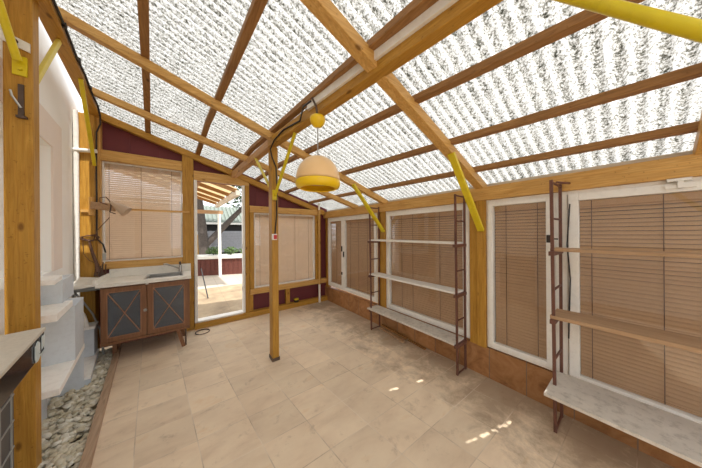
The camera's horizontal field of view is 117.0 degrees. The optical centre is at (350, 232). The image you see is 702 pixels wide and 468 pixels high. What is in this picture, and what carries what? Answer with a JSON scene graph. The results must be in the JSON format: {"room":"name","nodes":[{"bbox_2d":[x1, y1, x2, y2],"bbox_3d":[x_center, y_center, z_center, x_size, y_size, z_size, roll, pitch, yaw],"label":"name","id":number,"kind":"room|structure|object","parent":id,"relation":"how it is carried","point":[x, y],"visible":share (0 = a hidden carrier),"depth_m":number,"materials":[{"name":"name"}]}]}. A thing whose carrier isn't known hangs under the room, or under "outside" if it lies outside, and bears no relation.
{"room":"sunroom","nodes":[
{"label":"sunroom","id":0,"kind":"room"},
{"bbox_2d":[0,18,78,408],"bbox_3d":[-1.591,-0.174,0.557,0.298,3.330,5.463,0,0,-43],"label":"wall","id":1,"kind":"structure","parent":0,"point":[58,95],"depth_m":1.88,"materials":[{"name":"white paint"}]},
{"bbox_2d":[0,57,62,270],"bbox_3d":[-2.335,-0.334,1.581,0.012,1.340,1.339,0,0,-43],"label":"trim","id":2,"kind":"structure","parent":1,"relation":"attached to","point":[50,131],"depth_m":1.91,"materials":[{"name":"white paint"}]},
{"bbox_2d":[72,109,79,297],"bbox_3d":[-3.095,0.046,2.421,0.050,2.851,0.042,0,0,-37],"label":"downpipe","id":3,"kind":"object","parent":1,"relation":"attached to","point":[76,200],"visible":0.71,"depth_m":2.41,"materials":[{"name":"white plastic"}]},
{"bbox_2d":[72,147,97,152],"bbox_3d":[-3.057,-0.932,2.443,0.230,0.072,0.056,0,0,-37],"label":"pipe","id":4,"kind":"object","parent":3,"relation":"attached to","point":[73,149],"visible":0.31,"depth_m":2.44,"materials":[{"name":"white plastic"}]},
{"bbox_2d":[68,296,89,327],"bbox_3d":[-2.841,0.828,2.239,0.157,0.353,0.043,0,0,-37],"label":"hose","id":5,"kind":"object","parent":1,"relation":"attached to","point":[86,323],"visible":0.36,"depth_m":2.26,"materials":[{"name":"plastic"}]},
{"bbox_2d":[44,408,95,467],"bbox_3d":[-1.306,1.479,0.716,0.353,0.030,5.388,0,0,-43],"label":"bed","id":6,"kind":"object","parent":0,"point":[79,438],"depth_m":1.52,"materials":[{"name":"soil"}]},
{"bbox_2d":[37,347,111,467],"bbox_3d":[-2.117,1.432,1.595,0.329,0.096,2.666,0,0,-43],"label":"gravel","id":7,"kind":"object","parent":6,"relation":"on","point":[67,418],"visible":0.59,"depth_m":1.60,"materials":[{"name":"gravel"}]},
{"bbox_2d":[3,0,41,467],"bbox_3d":[-1.917,-0.057,1.256,0.102,3.040,0.070,0,0,-37],"label":"timber post","id":8,"kind":"object","parent":7,"relation":"on","point":[21,150],"visible":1,"depth_m":1.24,"materials":[{"name":"brown wood"}]},
{"bbox_2d":[0,0,27,77],"bbox_3d":[-1.796,-1.147,1.099,0.050,0.500,0.333,0,0,-37],"label":"brace","id":9,"kind":"object","parent":8,"relation":"attached to","point":[19,63],"visible":1,"depth_m":1.18,"materials":[{"name":"yellow paint"}]},
{"bbox_2d":[0,29,30,53],"bbox_3d":[-1.949,-1.104,1.183,0.215,0.125,0.015,0,0,-37],"label":"strap","id":10,"kind":"object","parent":8,"relation":"attached to","point":[23,45],"visible":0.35,"depth_m":1.23,"materials":[{"name":"white plastic"}]},
{"bbox_2d":[9,84,27,119],"bbox_3d":[-1.887,-0.750,1.219,0.055,0.194,0.029,0,0,-37],"label":"latch","id":11,"kind":"object","parent":8,"relation":"attached to","point":[21,101],"visible":1,"depth_m":1.23,"materials":[{"name":"metal"}]},
{"bbox_2d":[39,38,61,83],"bbox_3d":[-2.017,-1.136,1.427,0.021,0.515,0.332,0,0,-35],"label":"brace","id":12,"kind":"object","parent":8,"relation":"attached to","point":[44,65],"visible":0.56,"depth_m":1.43,"materials":[{"name":"yellow paint"}]},
{"bbox_2d":[0,327,45,467],"bbox_3d":[-1.394,0.971,0.800,0.629,0.987,0.215,0,0,43],"label":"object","id":13,"kind":"structure","parent":7,"relation":"on","point":[19,351],"depth_m":0.93,"materials":[{"name":"stone"}]},
{"bbox_2d":[40,274,84,424],"bbox_3d":[-2.279,0.898,1.606,0.268,1.145,0.824,0,0,-44],"label":"steps","id":14,"kind":"structure","parent":7,"relation":"on","point":[62,360],"depth_m":1.65,"materials":[{"name":"paint"}]},
{"bbox_2d":[75,293,104,354],"bbox_3d":[-2.922,1.054,2.411,0.030,0.795,0.218,0,0,30],"label":"hose","id":15,"kind":"object","parent":7,"relation":"on","point":[76,294],"visible":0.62,"depth_m":2.43,"materials":[{"name":"grey plastic"}]},
{"bbox_2d":[84,321,98,385],"bbox_3d":[-2.748,1.237,2.182,0.704,0.475,0.198,0,0,45],"label":"steps","id":16,"kind":"structure","parent":7,"relation":"on","point":[91,351],"depth_m":2.31,"materials":[{"name":"paint"}]},
{"bbox_2d":[78,112,99,350],"bbox_3d":[-3.108,0.047,2.530,0.157,2.850,0.140,0,0,-37],"label":"timber post","id":17,"kind":"object","parent":6,"relation":"on","point":[87,188],"visible":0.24,"depth_m":2.49,"materials":[{"name":"brown wood"}]},
{"bbox_2d":[36,0,98,116],"bbox_3d":[-2.126,-1.428,1.569,0.085,0.085,2.665,0,0,-43],"label":"wall plate","id":18,"kind":"object","parent":17,"relation":"on","point":[48,15],"visible":0.64,"depth_m":1.61,"materials":[{"name":"brown wood"}]},
{"bbox_2d":[52,0,106,252],"bbox_3d":[-2.195,-0.599,1.749,0.086,1.671,2.237,0,0,-44],"label":"cable","id":19,"kind":"object","parent":18,"relation":"attached to","point":[63,24],"visible":0.94,"depth_m":2.12,"materials":[{"name":"black plastic"}]},
{"bbox_2d":[102,253,105,262],"bbox_3d":[-2.928,0.305,2.552,0.028,0.120,0.026,0,0,-37],"label":"plug","id":20,"kind":"object","parent":19,"relation":"hanging from","point":[103,254],"visible":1,"depth_m":2.54,"materials":[{"name":"grey plastic"}]},
{"bbox_2d":[78,78,95,165],"bbox_3d":[-2.716,-1.086,2.225,0.030,0.611,0.834,0,0,-45],"label":"brace","id":21,"kind":"object","parent":17,"relation":"attached to","point":[81,81],"visible":1,"depth_m":2.16,"materials":[{"name":"yellow paint"}]},
{"bbox_2d":[80,217,109,272],"bbox_3d":[-2.971,0.143,2.496,0.240,0.648,0.066,0,0,-22],"label":"wire tangle","id":22,"kind":"object","parent":17,"relation":"hanging from","point":[97,267],"visible":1,"depth_m":2.49,"materials":[{"name":"brown"}]},
{"bbox_2d":[80,197,131,215],"bbox_3d":[-2.870,-0.306,2.521,0.438,0.218,0.238,0,0,-37],"label":"lamp","id":23,"kind":"object","parent":17,"relation":"attached to","point":[123,210],"depth_m":2.51,"materials":[{"name":"beige metal"}]},
{"bbox_2d":[99,122,326,347],"bbox_3d":[-1.844,-0.049,3.604,3.300,2.924,0.062,0,0,-37],"label":"wall","id":24,"kind":"structure","parent":0,"point":[116,139],"depth_m":3.40,"materials":[{"name":"red paint"}]},
{"bbox_2d":[96,118,102,265],"bbox_3d":[-3.055,-0.464,2.616,0.030,1.830,0.078,0,0,-37],"label":"timber","id":25,"kind":"structure","parent":24,"relation":"attached to","point":[99,138],"depth_m":2.59,"materials":[{"name":"brown wood"}]},
{"bbox_2d":[101,149,181,170],"bbox_3d":[-2.742,-0.946,2.859,0.778,0.130,0.068,0,0,-37],"label":"timber","id":26,"kind":"structure","parent":24,"relation":"attached to","point":[106,155],"depth_m":2.81,"materials":[{"name":"brown wood"}]},
{"bbox_2d":[101,257,182,269],"bbox_3d":[-2.733,0.404,2.859,0.778,0.090,0.068,0,0,-37],"label":"timber","id":27,"kind":"structure","parent":24,"relation":"attached to","point":[144,262],"depth_m":2.81,"materials":[{"name":"brown wood"}]},
{"bbox_2d":[102,161,182,261],"bbox_3d":[-2.759,-0.261,2.892,0.769,1.236,0.065,0,0,-37],"label":"window","id":28,"kind":"structure","parent":24,"relation":"in","point":[103,162],"depth_m":2.74,"materials":[{"name":"white paint"}]},
{"bbox_2d":[104,163,180,259],"bbox_3d":[-2.763,-0.259,2.896,0.738,1.203,0.035,0,0,-37],"label":"blind","id":29,"kind":"object","parent":28,"relation":"attached to","point":[135,234],"visible":0.89,"depth_m":2.88,"materials":[{"name":"beige fabric"}]},
{"bbox_2d":[95,112,323,214],"bbox_3d":[-1.829,-0.916,3.539,3.135,1.135,0.078,0,0,-37],"label":"timber","id":30,"kind":"structure","parent":24,"relation":"attached to","point":[105,118],"depth_m":3.10,"materials":[{"name":"brown wood"}]},
{"bbox_2d":[137,0,150,133],"bbox_3d":[-1.302,-1.409,1.346,0.055,0.180,4.228,0,0,-43],"label":"rafter","id":31,"kind":"structure","parent":30,"relation":"on","point":[142,5],"depth_m":1.67,"materials":[{"name":"brown wood"}]},
{"bbox_2d":[195,0,267,155],"bbox_3d":[-0.905,-1.228,1.643,0.055,0.153,4.218,0,0,-42],"label":"rafter","id":32,"kind":"structure","parent":30,"relation":"on","point":[257,7],"depth_m":1.52,"materials":[{"name":"brown wood"}]},
{"bbox_2d":[231,0,437,169],"bbox_3d":[-0.507,-1.064,1.940,0.055,0.120,4.221,0,0,-42],"label":"rafter","id":33,"kind":"structure","parent":30,"relation":"on","point":[415,8],"depth_m":1.33,"materials":[{"name":"brown wood"}]},
{"bbox_2d":[194,180,245,322],"bbox_3d":[-2.050,0.277,3.390,0.681,2.102,0.155,0,0,-37],"label":"door","id":34,"kind":"structure","parent":24,"relation":"in","point":[197,320],"depth_m":3.31,"materials":[{"name":"white paint"}]},
{"bbox_2d":[249,206,317,214],"bbox_3d":[-1.181,-0.398,4.019,1.337,0.108,0.083,0,0,-37],"label":"timber","id":35,"kind":"structure","parent":24,"relation":"attached to","point":[256,209],"depth_m":3.96,"materials":[{"name":"brown wood"}]},
{"bbox_2d":[254,213,314,287],"bbox_3d":[-1.218,0.303,4.039,1.156,1.290,0.075,0,0,-37],"label":"window","id":36,"kind":"structure","parent":24,"relation":"in","point":[313,216],"depth_m":4.12,"materials":[{"name":"white paint"}]},
{"bbox_2d":[255,214,312,285],"bbox_3d":[-1.222,0.304,4.046,1.106,1.240,0.035,0,0,-37],"label":"blind","id":37,"kind":"object","parent":36,"relation":"attached to","point":[295,233],"visible":0.73,"depth_m":4.06,"materials":[{"name":"brown metal"}]},
{"bbox_2d":[250,277,326,294],"bbox_3d":[-1.112,0.994,4.058,1.477,0.088,0.093,0,0,-37],"label":"timber","id":38,"kind":"structure","parent":24,"relation":"attached to","point":[322,280],"depth_m":4.00,"materials":[{"name":"brown wood"}]},
{"bbox_2d":[249,212,253,288],"bbox_3d":[-1.683,0.307,3.638,0.067,1.290,0.083,0,0,-37],"label":"timber","id":39,"kind":"structure","parent":38,"relation":"on","point":[251,214],"depth_m":3.60,"materials":[{"name":"brown wood"}]},
{"bbox_2d":[315,215,320,278],"bbox_3d":[-0.685,0.300,4.388,0.110,1.290,0.083,0,0,-37],"label":"timber","id":40,"kind":"structure","parent":38,"relation":"on","point":[316,216],"depth_m":4.34,"materials":[{"name":"brown wood"}]},
{"bbox_2d":[55,0,701,210],"bbox_3d":[-0.163,-1.113,1.421,3.382,1.323,5.659,0,0,-37],"label":"ceiling","id":41,"kind":"structure","parent":0,"point":[289,52],"depth_m":1.46,"materials":[{"name":"white plastic"}]},
{"bbox_2d":[232,0,502,177],"bbox_3d":[-0.325,-0.969,1.799,0.107,0.177,4.497,0,0,-44],"label":"beam","id":42,"kind":"structure","parent":41,"relation":"attached to","point":[443,18],"depth_m":1.18,"materials":[{"name":"brown wood"}]},
{"bbox_2d":[270,100,311,233],"bbox_3d":[-0.562,-0.494,1.969,0.084,1.018,0.942,0,0,-37],"label":"cable","id":43,"kind":"object","parent":42,"relation":"attached to","point":[310,101],"visible":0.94,"depth_m":2.22,"materials":[{"name":"black plastic"}]},
{"bbox_2d":[295,97,339,191],"bbox_3d":[-0.249,-0.665,1.617,0.334,0.675,0.334,0,0,-37],"label":"pendant lamp","id":44,"kind":"object","parent":42,"relation":"hanging from","point":[315,173],"visible":1,"depth_m":1.50,"materials":[{"name":"yellow plastic"}]},
{"bbox_2d":[553,0,701,42],"bbox_3d":[0.868,-0.461,0.505,0.035,0.981,0.789,0,0,-37],"label":"brace","id":45,"kind":"object","parent":42,"relation":"attached to","point":[679,25],"visible":1,"depth_m":0.58,"materials":[{"name":"yellow paint"}]},
{"bbox_2d":[87,300,673,467],"bbox_3d":[-0.185,1.441,1.554,3.045,0.080,5.320,0,0,-37],"label":"floor","id":46,"kind":"structure","parent":0,"point":[341,392],"depth_m":1.71,"materials":[{"name":"beige tile"}]},
{"bbox_2d":[78,344,121,467],"bbox_3d":[-1.129,1.415,0.795,0.045,0.105,5.074,0,0,-43],"label":"edging","id":47,"kind":"object","parent":46,"relation":"on","point":[86,461],"visible":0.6,"depth_m":1.58,"materials":[{"name":"brown wood"}]},
{"bbox_2d":[100,279,189,356],"bbox_3d":[-2.445,1.002,2.632,0.753,0.839,0.447,0,0,-37],"label":"base cabinet","id":48,"kind":"object","parent":46,"relation":"on","point":[137,311],"visible":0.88,"depth_m":2.58,"materials":[{"name":"brown wood"}]},
{"bbox_2d":[74,287,99,292],"bbox_3d":[-2.879,0.620,2.362,0.255,0.050,0.050,0,0,-37],"label":"pipe","id":49,"kind":"object","parent":48,"relation":"attached to","point":[89,288],"visible":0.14,"depth_m":2.34,"materials":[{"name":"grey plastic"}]},
{"bbox_2d":[74,263,190,289],"bbox_3d":[-2.561,0.532,2.606,0.997,0.172,0.523,0,0,-37],"label":"countertop","id":50,"kind":"structure","parent":48,"relation":"on","point":[147,274],"depth_m":2.63,"materials":[{"name":"stone"}]},
{"bbox_2d":[93,262,106,276],"bbox_3d":[-2.933,0.430,2.513,0.103,0.160,0.017,0,0,-37],"label":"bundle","id":51,"kind":"object","parent":50,"relation":"on","point":[101,273],"visible":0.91,"depth_m":2.52,"materials":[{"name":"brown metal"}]},
{"bbox_2d":[144,271,183,278],"bbox_3d":[-2.377,0.579,2.751,0.365,0.076,0.350,0,0,-37],"label":"basin","id":52,"kind":"object","parent":50,"relation":"in","point":[171,274],"depth_m":2.83,"materials":[{"name":"metal"}]},
{"bbox_2d":[163,261,181,271],"bbox_3d":[-2.417,0.473,2.921,0.040,0.139,0.217,0,0,22],"label":"tap","id":53,"kind":"object","parent":50,"relation":"on","point":[180,265],"visible":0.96,"depth_m":2.98,"materials":[{"name":"metal"}]},
{"bbox_2d":[182,154,194,330],"bbox_3d":[-2.369,0.150,3.131,0.130,2.533,0.073,0,0,-37],"label":"timber","id":54,"kind":"structure","parent":46,"relation":"on","point":[187,162],"depth_m":3.11,"materials":[{"name":"brown wood"}]},
{"bbox_2d":[131,209,188,212],"bbox_3d":[-2.617,-0.293,2.883,0.720,0.022,0.016,0,0,-37],"label":"lath","id":55,"kind":"object","parent":54,"relation":"attached to","point":[132,209],"visible":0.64,"depth_m":2.90,"materials":[{"name":"brown wood"}]},
{"bbox_2d":[195,328,209,334],"bbox_3d":[-2.100,1.404,3.043,0.180,0.020,0.180,0,0,-37],"label":"hose","id":56,"kind":"object","parent":46,"relation":"on","point":[206,328],"visible":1,"depth_m":3.04,"materials":[{"name":"rubber"}]},
{"bbox_2d":[245,186,249,312],"bbox_3d":[-1.741,0.318,3.602,0.063,2.188,0.071,0,0,-37],"label":"timber","id":57,"kind":"structure","parent":46,"relation":"on","point":[247,250],"depth_m":3.57,"materials":[{"name":"brown wood"}]},
{"bbox_2d":[194,171,248,185],"bbox_3d":[-2.024,-0.843,3.398,0.748,0.135,0.068,0,0,-37],"label":"timber","id":58,"kind":"structure","parent":57,"relation":"on","point":[198,175],"depth_m":3.33,"materials":[{"name":"brown wood"}]},
{"bbox_2d":[195,295,327,329],"bbox_3d":[-1.407,1.367,3.828,2.228,0.085,0.103,0,0,-37],"label":"timber","id":59,"kind":"structure","parent":46,"relation":"on","point":[266,310],"depth_m":3.62,"materials":[{"name":"brown wood"}]},
{"bbox_2d":[250,295,252,310],"bbox_3d":[-1.689,1.184,3.642,0.052,0.281,0.063,0,0,-37],"label":"timber","id":60,"kind":"structure","parent":59,"relation":"on","point":[251,296],"depth_m":3.62,"materials":[{"name":"brown wood"}]},
{"bbox_2d":[285,289,289,303],"bbox_3d":[-1.188,1.181,4.018,0.076,0.281,0.063,0,0,-37],"label":"timber","id":61,"kind":"structure","parent":59,"relation":"on","point":[287,291],"depth_m":3.99,"materials":[{"name":"brown wood"}]},
{"bbox_2d":[268,146,279,361],"bbox_3d":[-0.864,0.234,2.403,0.080,2.345,0.128,0,0,-37],"label":"timber post","id":62,"kind":"object","parent":46,"relation":"on","point":[274,356],"visible":0.91,"depth_m":2.36,"materials":[{"name":"wood"}]},
{"bbox_2d":[254,158,268,186],"bbox_3d":[-1.051,-0.710,2.572,0.386,0.475,0.049,0,0,41],"label":"brace","id":63,"kind":"object","parent":62,"relation":"attached to","point":[256,159],"visible":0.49,"depth_m":2.55,"materials":[{"name":"yellow paint"}]},
{"bbox_2d":[272,234,276,239],"bbox_3d":[-0.829,0.048,2.331,0.050,0.065,0.038,0,0,-37],"label":"switch box","id":64,"kind":"object","parent":62,"relation":"attached to","point":[274,236],"visible":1,"depth_m":2.31,"materials":[{"name":"white plastic"}]},
{"bbox_2d":[272,132,296,199],"bbox_3d":[-0.681,-0.653,2.181,0.049,0.595,0.469,0,0,-43],"label":"brace","id":65,"kind":"object","parent":62,"relation":"attached to","point":[274,192],"visible":0.95,"depth_m":2.18,"materials":[{"name":"yellow paint"}]},
{"bbox_2d":[318,203,320,302],"bbox_3d":[-0.639,0.374,4.327,0.042,2.060,0.042,0,0,-37],"label":"downpipe","id":66,"kind":"object","parent":46,"relation":"on","point":[319,284],"visible":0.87,"depth_m":4.31,"materials":[{"name":"white plastic"}]},
{"bbox_2d":[379,326,404,342],"bbox_3d":[0.552,1.384,2.933,0.045,0.024,0.484,0,0,-30],"label":"plank","id":67,"kind":"object","parent":46,"relation":"on","point":[400,339],"visible":1,"depth_m":2.89,"materials":[{"name":"brown wood"}]},
{"bbox_2d":[381,324,407,339],"bbox_3d":[0.585,1.359,2.958,0.035,0.024,0.482,0,0,-32],"label":"plank","id":68,"kind":"object","parent":67,"relation":"on","point":[382,325],"visible":1,"depth_m":2.92,"materials":[{"name":"brown wood"}]},
{"bbox_2d":[367,194,466,375],"bbox_3d":[0.702,0.508,2.641,0.222,1.775,1.294,0,0,-37],"label":"shelf rack","id":69,"kind":"object","parent":46,"relation":"on","point":[457,341],"visible":0.96,"depth_m":2.31,"materials":[{"name":"brown metal"}]},
{"bbox_2d":[408,339,425,349],"bbox_3d":[0.814,1.386,2.667,0.030,0.016,0.261,0,0,-33],"label":"plank","id":70,"kind":"object","parent":46,"relation":"on","point":[409,340],"visible":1,"depth_m":2.65,"materials":[{"name":"brown wood"}]},
{"bbox_2d":[544,180,701,466],"bbox_3d":[1.821,0.510,0.999,0.385,1.755,1.335,0,0,-37],"label":"shelf rack","id":71,"kind":"object","parent":46,"relation":"on","point":[681,437],"visible":0.99,"depth_m":1.28,"materials":[{"name":"white wood"}]},
{"bbox_2d":[323,154,701,217],"bbox_3d":[1.019,-0.370,2.462,0.100,0.125,5.210,0,0,-37],"label":"timber","id":72,"kind":"structure","parent":0,"point":[690,165],"depth_m":1.57,"materials":[{"name":"brown wood"}]},
{"bbox_2d":[58,6,387,203],"bbox_3d":[-0.818,-1.016,2.350,3.138,1.256,0.070,0,0,-31],"label":"rafter","id":73,"kind":"object","parent":72,"relation":"on","point":[72,21],"visible":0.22,"depth_m":1.90,"materials":[{"name":"brown wood"}]},
{"bbox_2d":[92,87,357,207],"bbox_3d":[-1.330,-0.965,2.980,3.229,1.162,0.070,0,0,-27],"label":"rafter","id":74,"kind":"object","parent":72,"relation":"on","point":[97,93],"visible":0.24,"depth_m":2.62,"materials":[{"name":"brown wood"}]},
{"bbox_2d":[300,0,486,188],"bbox_3d":[0.103,-1.022,1.274,2.944,1.255,0.075,0,0,-35],"label":"rafter","id":75,"kind":"object","parent":72,"relation":"on","point":[326,12],"visible":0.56,"depth_m":1.34,"materials":[{"name":"brown wood"}]},
{"bbox_2d":[327,150,692,211],"bbox_3d":[1.056,-0.453,2.521,0.050,0.038,5.160,0,0,-37],"label":"timber","id":76,"kind":"structure","parent":72,"relation":"on","point":[690,151],"depth_m":1.65,"materials":[{"name":"brown wood"}]},
{"bbox_2d":[555,181,569,183],"bbox_3d":[1.548,-0.363,1.569,0.133,0.016,0.016,0,0,-16],"label":"rod","id":77,"kind":"object","parent":72,"relation":"attached to","point":[558,182],"visible":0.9,"depth_m":1.56,"materials":[{"name":"brown metal"}]},
{"bbox_2d":[692,112,701,154],"bbox_3d":[0.862,-1.031,0.365,2.824,1.264,0.075,0,0,-37],"label":"rafter","id":78,"kind":"object","parent":72,"relation":"on","point":[697,149],"visible":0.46,"depth_m":1.13,"materials":[{"name":"brown wood"}]},
{"bbox_2d":[255,0,644,180],"bbox_3d":[-0.196,-0.922,2.172,0.055,0.128,4.227,0,0,-43],"label":"rafter","id":79,"kind":"structure","parent":78,"relation":"on","point":[583,19],"depth_m":1.15,"materials":[{"name":"brown wood"}]},
{"bbox_2d":[284,62,701,193],"bbox_3d":[0.180,-0.741,2.452,0.055,0.126,4.217,0,0,-42],"label":"rafter","id":80,"kind":"structure","parent":78,"relation":"on","point":[694,71],"depth_m":1.24,"materials":[{"name":"brown wood"}]},
{"bbox_2d":[308,121,698,203],"bbox_3d":[0.519,-0.580,2.705,0.055,0.104,4.207,0,0,-40],"label":"rafter","id":81,"kind":"structure","parent":78,"relation":"on","point":[692,127],"depth_m":1.49,"materials":[{"name":"brown wood"}]},
{"bbox_2d":[325,285,701,467],"bbox_3d":[1.071,1.250,2.499,0.140,0.285,5.320,0,0,-37],"label":"wall","id":82,"kind":"structure","parent":0,"point":[531,380],"depth_m":1.96,"materials":[{"name":"brown wood"}]},
{"bbox_2d":[325,218,329,286],"bbox_3d":[-0.473,0.410,4.473,0.080,1.413,0.075,0,0,-37],"label":"timber","id":83,"kind":"structure","parent":82,"relation":"on","point":[327,285],"depth_m":4.43,"materials":[{"name":"brown wood"}]},
{"bbox_2d":[328,213,377,302],"bbox_3d":[-0.019,0.389,3.844,0.090,1.373,1.470,0,0,-37],"label":"window","id":84,"kind":"structure","parent":82,"relation":"in","point":[343,219],"depth_m":3.94,"materials":[{"name":"white paint"}]},
{"bbox_2d":[331,221,341,284],"bbox_3d":[-0.270,0.389,4.213,0.034,1.215,0.425,0,0,-37],"label":"blind","id":85,"kind":"object","parent":84,"relation":"attached to","point":[336,260],"visible":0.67,"depth_m":4.23,"materials":[{"name":"brown metal"}]},
{"bbox_2d":[346,218,373,295],"bbox_3d":[0.156,0.386,3.645,0.034,1.215,0.775,0,0,-37],"label":"blind","id":86,"kind":"object","parent":84,"relation":"attached to","point":[358,272],"visible":0.71,"depth_m":3.65,"materials":[{"name":"brown metal"}]},
{"bbox_2d":[377,212,381,305],"bbox_3d":[0.457,0.403,3.231,0.083,1.413,0.078,0,0,-37],"label":"timber","id":87,"kind":"structure","parent":82,"relation":"on","point":[377,212],"depth_m":3.19,"materials":[{"name":"brown wood"}]},
{"bbox_2d":[381,212,387,308],"bbox_3d":[0.504,0.403,3.163,0.090,1.413,0.078,0,0,-37],"label":"timber","id":88,"kind":"structure","parent":82,"relation":"on","point":[383,214],"depth_m":3.13,"materials":[{"name":"brown wood"}]},
{"bbox_2d":[351,183,384,231],"bbox_3d":[0.248,-0.320,2.958,0.571,0.633,0.055,0,0,-37],"label":"brace","id":89,"kind":"object","parent":88,"relation":"attached to","point":[354,186],"visible":1,"depth_m":2.93,"materials":[{"name":"yellow paint"}]},
{"bbox_2d":[386,203,469,337],"bbox_3d":[0.877,0.389,2.664,0.073,1.387,1.166,0,0,-37],"label":"window","id":90,"kind":"structure","parent":82,"relation":"in","point":[443,208],"depth_m":2.52,"materials":[{"name":"white paint"}]},
{"bbox_2d":[391,210,462,327],"bbox_3d":[0.887,0.386,2.671,0.034,1.245,1.020,0,0,-37],"label":"blind","id":91,"kind":"object","parent":90,"relation":"attached to","point":[440,305],"visible":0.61,"depth_m":2.61,"materials":[{"name":"brown metal"}]},
{"bbox_2d":[469,201,476,343],"bbox_3d":[1.253,0.398,2.172,0.083,1.413,0.068,0,0,-37],"label":"timber","id":92,"kind":"structure","parent":82,"relation":"on","point":[472,228],"depth_m":2.15,"materials":[{"name":"brown wood"}]},
{"bbox_2d":[476,200,487,347],"bbox_3d":[1.294,0.398,2.106,0.095,1.413,0.078,0,0,-37],"label":"timber","id":93,"kind":"structure","parent":82,"relation":"on","point":[480,205],"depth_m":2.07,"materials":[{"name":"brown wood"}]},
{"bbox_2d":[447,152,483,230],"bbox_3d":[1.033,-0.331,1.909,0.567,0.644,0.055,0,0,-37],"label":"brace","id":94,"kind":"object","parent":93,"relation":"attached to","point":[453,159],"visible":1,"depth_m":1.88,"materials":[{"name":"yellow paint"}]},
{"bbox_2d":[486,193,557,370],"bbox_3d":[1.452,0.391,1.855,0.124,1.398,0.511,0,0,-37],"label":"window","id":95,"kind":"structure","parent":82,"relation":"in","point":[490,204],"depth_m":1.89,"materials":[{"name":"white paint"}]},
{"bbox_2d":[495,202,546,358],"bbox_3d":[1.476,0.390,1.887,0.034,1.270,0.360,0,0,-37],"label":"blind","id":96,"kind":"object","parent":95,"relation":"attached to","point":[520,317],"visible":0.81,"depth_m":1.87,"materials":[{"name":"brown metal"}]},
{"bbox_2d":[555,176,701,423],"bbox_3d":[2.063,0.405,1.068,0.102,1.438,1.534,0,0,-37],"label":"window","id":97,"kind":"structure","parent":82,"relation":"in","point":[570,200],"depth_m":1.57,"materials":[{"name":"white paint"}]},
{"bbox_2d":[579,191,701,416],"bbox_3d":[2.093,0.403,1.066,0.034,1.275,1.315,0,0,-37],"label":"blind","id":98,"kind":"object","parent":97,"relation":"attached to","point":[670,376],"visible":0.92,"depth_m":1.36,"materials":[{"name":"brown metal"}]},
{"label":"outside","id":99,"kind":"structure","parent":0,"visible":0},
{"bbox_2d":[100,240,335,350],"bbox_3d":[-5.993,1.634,7.997,60.000,0.215,60.000,0,0,-37],"label":"terrace","id":100,"kind":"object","parent":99,"point":[224,292],"depth_m":5.22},
{"bbox_2d":[108,168,239,275],"bbox_3d":[-5.249,-0.398,5.315,3.991,3.842,3.205,0,0,-37],"label":"pergola","id":101,"kind":"object","parent":100,"relation":"on","point":[212,193],"visible":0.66,"depth_m":6.33,"materials":[{"name":"white wood"}]},
{"bbox_2d":[142,201,241,253],"bbox_3d":[-8.327,-0.189,14.570,10.580,3.465,2.700,0,0,-37],"label":"shed","id":102,"kind":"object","parent":100,"relation":"on","point":[211,219],"visible":0.13,"depth_m":14.22,"materials":[{"name":"red painted wood"},{"name":"white painted wood"},{"name":"glass"}]},
{"bbox_2d":[201,268,208,297],"bbox_3d":[-3.465,1.189,5.083,0.530,0.645,0.024,0,0,41],"label":"stick","id":103,"kind":"object","parent":100,"relation":"on","point":[201,268],"visible":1,"depth_m":5.07,"materials":[{"name":"black plastic"}]},
{"bbox_2d":[182,231,241,251],"bbox_3d":[-7.511,0.720,12.505,9.015,1.635,0.185,0,0,-34],"label":"fence","id":104,"kind":"object","parent":100,"relation":"on","point":[234,238],"visible":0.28,"depth_m":12.72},
{"bbox_2d":[197,185,241,254],"bbox_3d":[-6.443,-1.498,10.690,6.786,6.092,3.986,0,0,-39],"label":"tree","id":105,"kind":"object","parent":100,"relation":"on","point":[204,242],"visible":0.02,"depth_m":10.67,"materials":[{"name":"grey plant"}]},
{"bbox_2d":[198,253,241,275],"bbox_3d":[-4.963,1.182,8.014,8.394,0.675,0.860,0,0,-15],"label":"wall","id":106,"kind":"structure","parent":100,"relation":"on","point":[231,264],"depth_m":7.72,"materials":[{"name":"wood"}]},
{"bbox_2d":[205,246,221,254],"bbox_3d":[-5.159,0.693,8.062,0.559,0.344,0.414,0,0,-37],"label":"shrub","id":107,"kind":"object","parent":106,"relation":"on","point":[210,250],"visible":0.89,"depth_m":8.03,"materials":[{"name":"green plant"}]},
{"bbox_2d":[223,246,238,254],"bbox_3d":[-4.537,0.679,8.138,0.531,0.340,0.421,0,0,-37],"label":"shrub","id":108,"kind":"object","parent":106,"relation":"on","point":[231,250],"visible":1,"depth_m":8.10,"materials":[{"name":"green plant"}]},
{"bbox_2d":[337,201,701,334],"bbox_3d":[1.606,0.406,2.516,0.055,2.135,6.500,0,0,-37],"label":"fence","id":109,"kind":"object","parent":100,"relation":"on","point":[696,201],"visible":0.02,"depth_m":1.81,"materials":[{"name":"brown wood"}]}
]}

